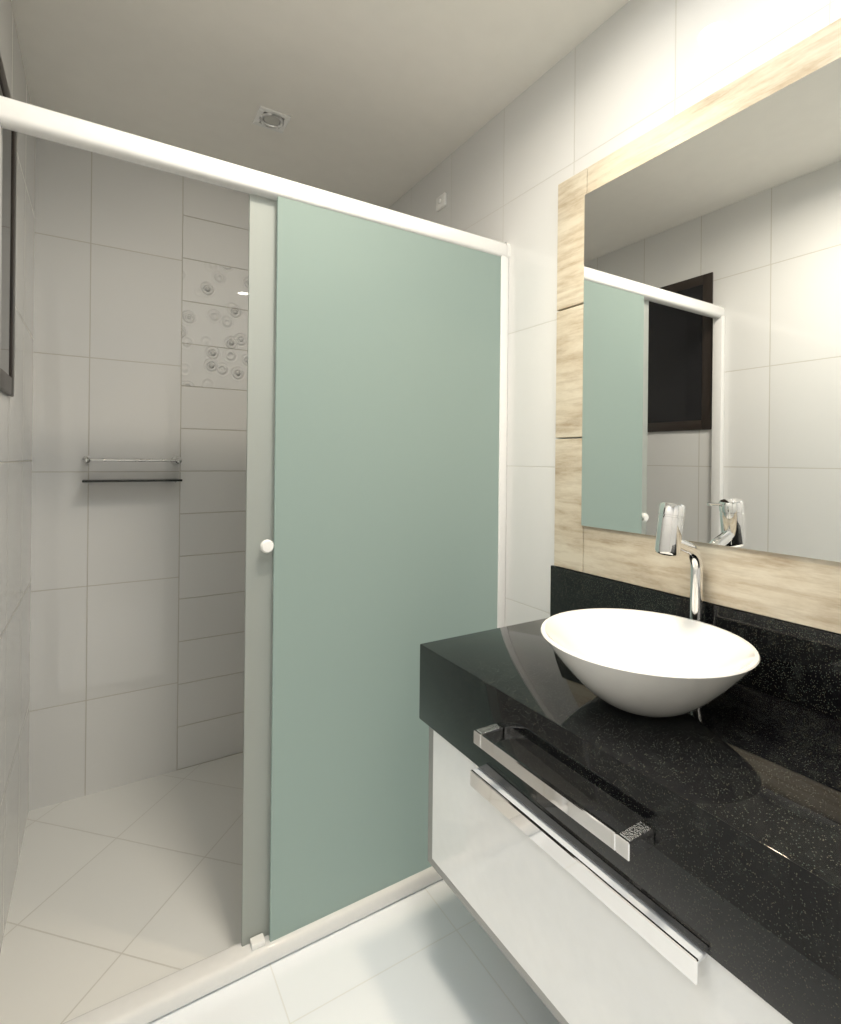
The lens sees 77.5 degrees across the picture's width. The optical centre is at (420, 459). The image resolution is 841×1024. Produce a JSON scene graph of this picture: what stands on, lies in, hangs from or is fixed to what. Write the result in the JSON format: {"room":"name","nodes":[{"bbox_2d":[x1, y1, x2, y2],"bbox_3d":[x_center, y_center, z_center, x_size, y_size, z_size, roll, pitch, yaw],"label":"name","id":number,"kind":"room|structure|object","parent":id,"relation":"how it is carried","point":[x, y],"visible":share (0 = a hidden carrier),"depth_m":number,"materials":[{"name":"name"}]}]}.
{"room":"bathroom","nodes":[
{"label":"bathroom","id":0,"kind":"room"},
{"bbox_2d":[0,0,35,951],"bbox_3d":[-0.629,0.040,0.547,0.100,2.400,3.170,1,0,-32],"label":"wall","id":1,"kind":"structure","parent":0,"point":[16,422],"depth_m":1.51,"materials":[{"name":"tile"}]},
{"bbox_2d":[29,137,248,810],"bbox_3d":[-1.045,0.036,2.092,0.805,2.400,0.100,1,0,-32],"label":"wall","id":2,"kind":"structure","parent":0,"point":[105,555],"depth_m":2.00,"materials":[{"name":"tile"}]},
{"bbox_2d":[82,455,181,483],"bbox_3d":[-1.068,0.036,1.952,0.328,0.103,0.114,1,0,-32],"label":"glass shelf","id":3,"kind":"object","parent":2,"relation":"attached to","point":[87,459],"visible":1,"depth_m":1.92,"materials":[{"name":"grey"}]},
{"bbox_2d":[11,0,629,208],"bbox_3d":[-0.011,-1.203,0.918,1.520,0.100,3.170,1,0,-32],"label":"ceiling","id":4,"kind":"structure","parent":0,"point":[387,104],"depth_m":1.56,"materials":[{"name":"paint"}]},
{"bbox_2d":[252,105,290,132],"bbox_3d":[-0.505,-1.153,1.782,0.104,0.010,0.104,1,0,-32],"label":"ceiling light","id":5,"kind":"object","parent":4,"relation":"attached to","point":[271,119],"visible":1,"depth_m":1.78,"materials":[{"name":"white plastic"}]},
{"bbox_2d":[148,879,559,1023],"bbox_3d":[0.243,1.300,0.462,1.520,0.100,2.100,1,0,-32],"label":"floor","id":6,"kind":"structure","parent":0,"point":[432,953],"depth_m":1.25,"materials":[{"name":"tile"}]},
{"bbox_2d":[388,0,840,626],"bbox_3d":[0.582,0.053,1.289,0.100,2.400,3.170,1,0,-32],"label":"wall","id":7,"kind":"structure","parent":0,"point":[630,70],"depth_m":1.54,"materials":[{"name":"tile"}]},
{"bbox_2d":[436,192,446,211],"bbox_3d":[0.077,-0.992,2.017,0.018,0.050,0.060,1,0,-32],"label":"electrical outlet cover","id":8,"kind":"object","parent":7,"relation":"attached to","point":[441,201],"visible":1,"depth_m":2.01,"materials":[{"name":"white plastic"}]},
{"bbox_2d":[419,565,840,1023],"bbox_3d":[0.498,0.632,0.830,0.511,0.660,1.269,1,0,-32],"label":"bathroom vanity","id":9,"kind":"object","parent":7,"relation":"attached to","point":[593,858],"visible":0.96,"depth_m":0.83,"materials":[{"name":"black stone"}]},
{"bbox_2d":[541,608,759,717],"bbox_3d":[0.409,0.387,0.968,0.366,0.122,0.366,1,0,-32],"label":"vessel basin","id":10,"kind":"object","parent":9,"relation":"on","point":[648,664],"visible":1,"depth_m":0.99,"materials":[{"name":"ceramic"}]},
{"bbox_2d":[654,502,702,621],"bbox_3d":[0.534,0.267,1.080,0.150,0.363,0.057,1,0,-32],"label":"tap","id":11,"kind":"object","parent":9,"relation":"on","point":[669,541],"visible":0.83,"depth_m":1.05,"materials":[{"name":"silver metal"}]},
{"bbox_2d":[554,18,840,633],"bbox_3d":[0.718,-0.236,0.952,0.024,1.078,1.257,1,0,-32],"label":"mirror","id":12,"kind":"object","parent":7,"relation":"attached to","point":[698,359],"visible":0.96,"depth_m":1.09,"materials":[{"name":"mirror"}]},
{"label":"outside","id":13,"kind":"structure","parent":0,"visible":0},
{"bbox_2d":[0,753,242,1023],"bbox_3d":[-0.585,1.291,1.813,1.520,0.100,1.070,1,0,-32],"label":"shower floor","id":14,"kind":"structure","parent":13,"point":[120,891],"depth_m":1.50,"materials":[{"name":"tile"}]},
{"bbox_2d":[0,54,509,1023],"bbox_3d":[-0.394,0.183,1.521,1.320,2.120,0.437,1,0,-32],"label":"shower door","id":15,"kind":"structure","parent":14,"relation":"on","point":[376,451],"depth_m":1.40,"materials":[{"name":"green glass"}]}
]}

